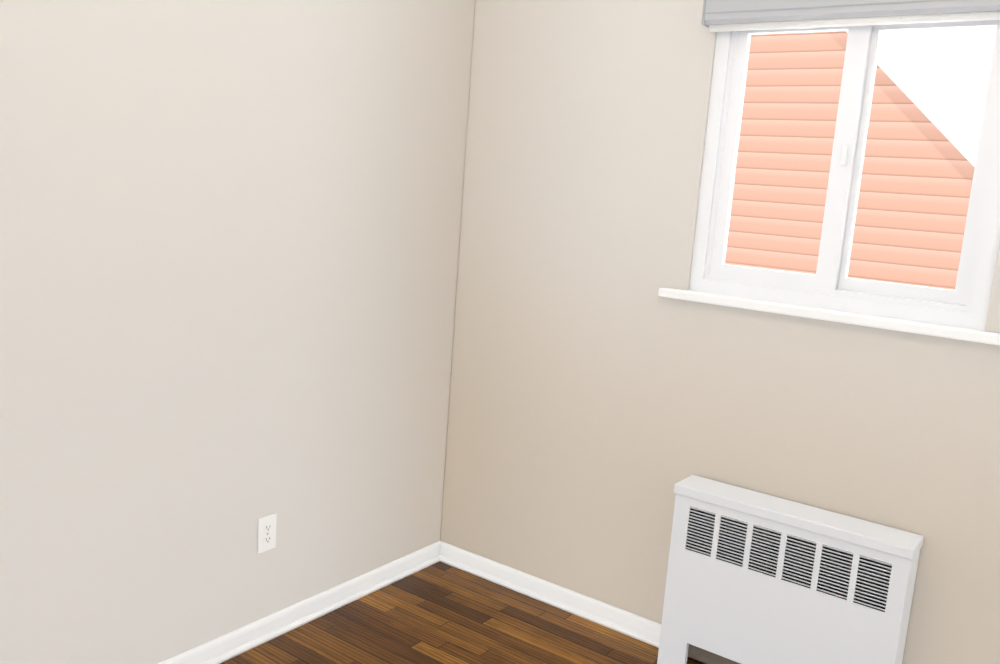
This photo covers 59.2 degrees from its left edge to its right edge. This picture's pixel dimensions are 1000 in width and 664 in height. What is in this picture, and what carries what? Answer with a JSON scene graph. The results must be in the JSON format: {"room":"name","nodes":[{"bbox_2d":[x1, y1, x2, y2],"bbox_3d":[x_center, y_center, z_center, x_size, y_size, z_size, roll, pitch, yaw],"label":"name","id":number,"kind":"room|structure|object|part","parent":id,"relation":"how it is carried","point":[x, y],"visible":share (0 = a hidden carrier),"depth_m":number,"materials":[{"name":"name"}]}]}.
{"room":"empty room","nodes":[
{"label":"empty room","id":0,"kind":"room"},
{"bbox_2d":[0,0,474,663],"bbox_3d":[-1.146,-0.177,2.119,0.200,2.440,3.500,11,11,35],"label":"wall","id":1,"kind":"structure","parent":0,"point":[228,252],"depth_m":2.47,"materials":[{"name":"paint"}]},
{"bbox_2d":[257,513,276,553],"bbox_3d":[-0.726,0.629,2.747,0.007,0.115,0.070,11,11,35],"label":"electrical outlet","id":2,"kind":"object","parent":1,"relation":"attached to","point":[266,533],"visible":1,"depth_m":2.74,"materials":[{"name":"white plastic"}]},
{"bbox_2d":[158,541,441,663],"bbox_3d":[-1.141,1.005,2.248,0.024,0.072,3.100,11,11,35],"label":"baseboard","id":3,"kind":"structure","parent":1,"relation":"attached to","point":[229,645],"depth_m":2.92,"materials":[{"name":"white wood"}]},
{"bbox_2d":[220,561,704,663],"bbox_3d":[-0.066,1.307,1.496,3.111,0.120,3.500,11,11,35],"label":"floor","id":4,"kind":"structure","parent":0,"point":[439,612],"depth_m":2.93,"materials":[{"name":"brown wood"}]},
{"bbox_2d":[657,475,923,663],"bbox_3d":[0.834,0.816,2.624,0.690,0.610,0.134,11,11,35],"label":"radiator","id":5,"kind":"object","parent":4,"relation":"on","point":[754,577],"visible":1,"depth_m":2.56,"materials":[{"name":"white metal"}]},
{"bbox_2d":[440,0,999,663],"bbox_3d":[0.997,-0.100,2.615,2.711,2.440,0.200,11,11,35],"label":"wall","id":6,"kind":"structure","parent":0,"point":[604,398],"depth_m":2.89,"materials":[{"name":"paint"}]},
{"bbox_2d":[440,542,660,647],"bbox_3d":[0.167,0.945,3.197,1.003,0.072,0.024,11,11,35],"label":"baseboard","id":7,"kind":"structure","parent":6,"relation":"attached to","point":[637,627],"depth_m":3.17,"materials":[{"name":"white wood"}]},
{"bbox_2d":[658,288,999,345],"bbox_3d":[0.949,-0.055,2.564,1.010,0.028,0.135,11,11,35],"label":"window sill","id":8,"kind":"structure","parent":6,"relation":"attached to","point":[950,332],"depth_m":2.48,"materials":[{"name":"white"}]},
{"bbox_2d":[689,20,999,330],"bbox_3d":[0.994,-0.503,2.514,0.838,0.876,0.083,11,11,35],"label":"window","id":9,"kind":"structure","parent":6,"relation":"in","point":[830,285],"depth_m":2.51,"materials":[{"name":"white plastic"}]},
{"bbox_3d":[0.839,-0.530,2.607,0.293,0.696,0.004,11,11,35],"label":"sash glass","id":10,"kind":"part","parent":9,"relation":"part of","materials":[{"name":"clear glass"}]},
{"bbox_3d":[0.848,-0.528,2.601,0.383,0.764,0.024,11,11,35],"label":"sash frame","id":11,"kind":"part","parent":9,"relation":"part of","materials":[{"name":"white plastic"}]},
{"bbox_2d":[840,144,848,165],"bbox_3d":[0.975,-0.500,2.490,0.016,0.060,0.010,11,11,35],"label":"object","id":12,"kind":"structure","parent":9,"relation":"attached to","point":[844,153],"depth_m":2.49,"materials":[{"name":"white plastic"}]},
{"bbox_3d":[1.141,-0.477,2.428,0.383,0.764,0.024,11,11,35],"label":"sash frame","id":13,"kind":"part","parent":9,"relation":"part of","materials":[{"name":"white plastic"}]},
{"bbox_3d":[1.150,-0.476,2.421,0.293,0.696,0.004,11,11,35],"label":"sash glass","id":14,"kind":"part","parent":9,"relation":"part of","materials":[{"name":"clear glass"}]},
{"bbox_2d":[701,0,999,31],"bbox_3d":[0.993,-0.879,2.361,0.926,0.106,0.074,11,11,35],"label":"blind headrail","id":15,"kind":"object","parent":6,"relation":"attached to","point":[729,15],"visible":0.98,"depth_m":2.39,"materials":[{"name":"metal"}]},
{"label":"outside","id":16,"kind":"structure","parent":0,"visible":0},
{"bbox_2d":[725,31,974,289],"bbox_3d":[2.023,-0.628,4.542,14.000,9.000,0.200,11,11,35],"label":"siding","id":17,"kind":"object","parent":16,"point":[759,207],"depth_m":4.59,"materials":[{"name":"orange"}]},
{"bbox_2d":[846,27,996,166],"bbox_3d":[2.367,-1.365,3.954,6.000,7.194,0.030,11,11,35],"label":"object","id":18,"kind":"object","parent":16,"point":[981,50],"depth_m":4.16,"materials":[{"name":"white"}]}
]}

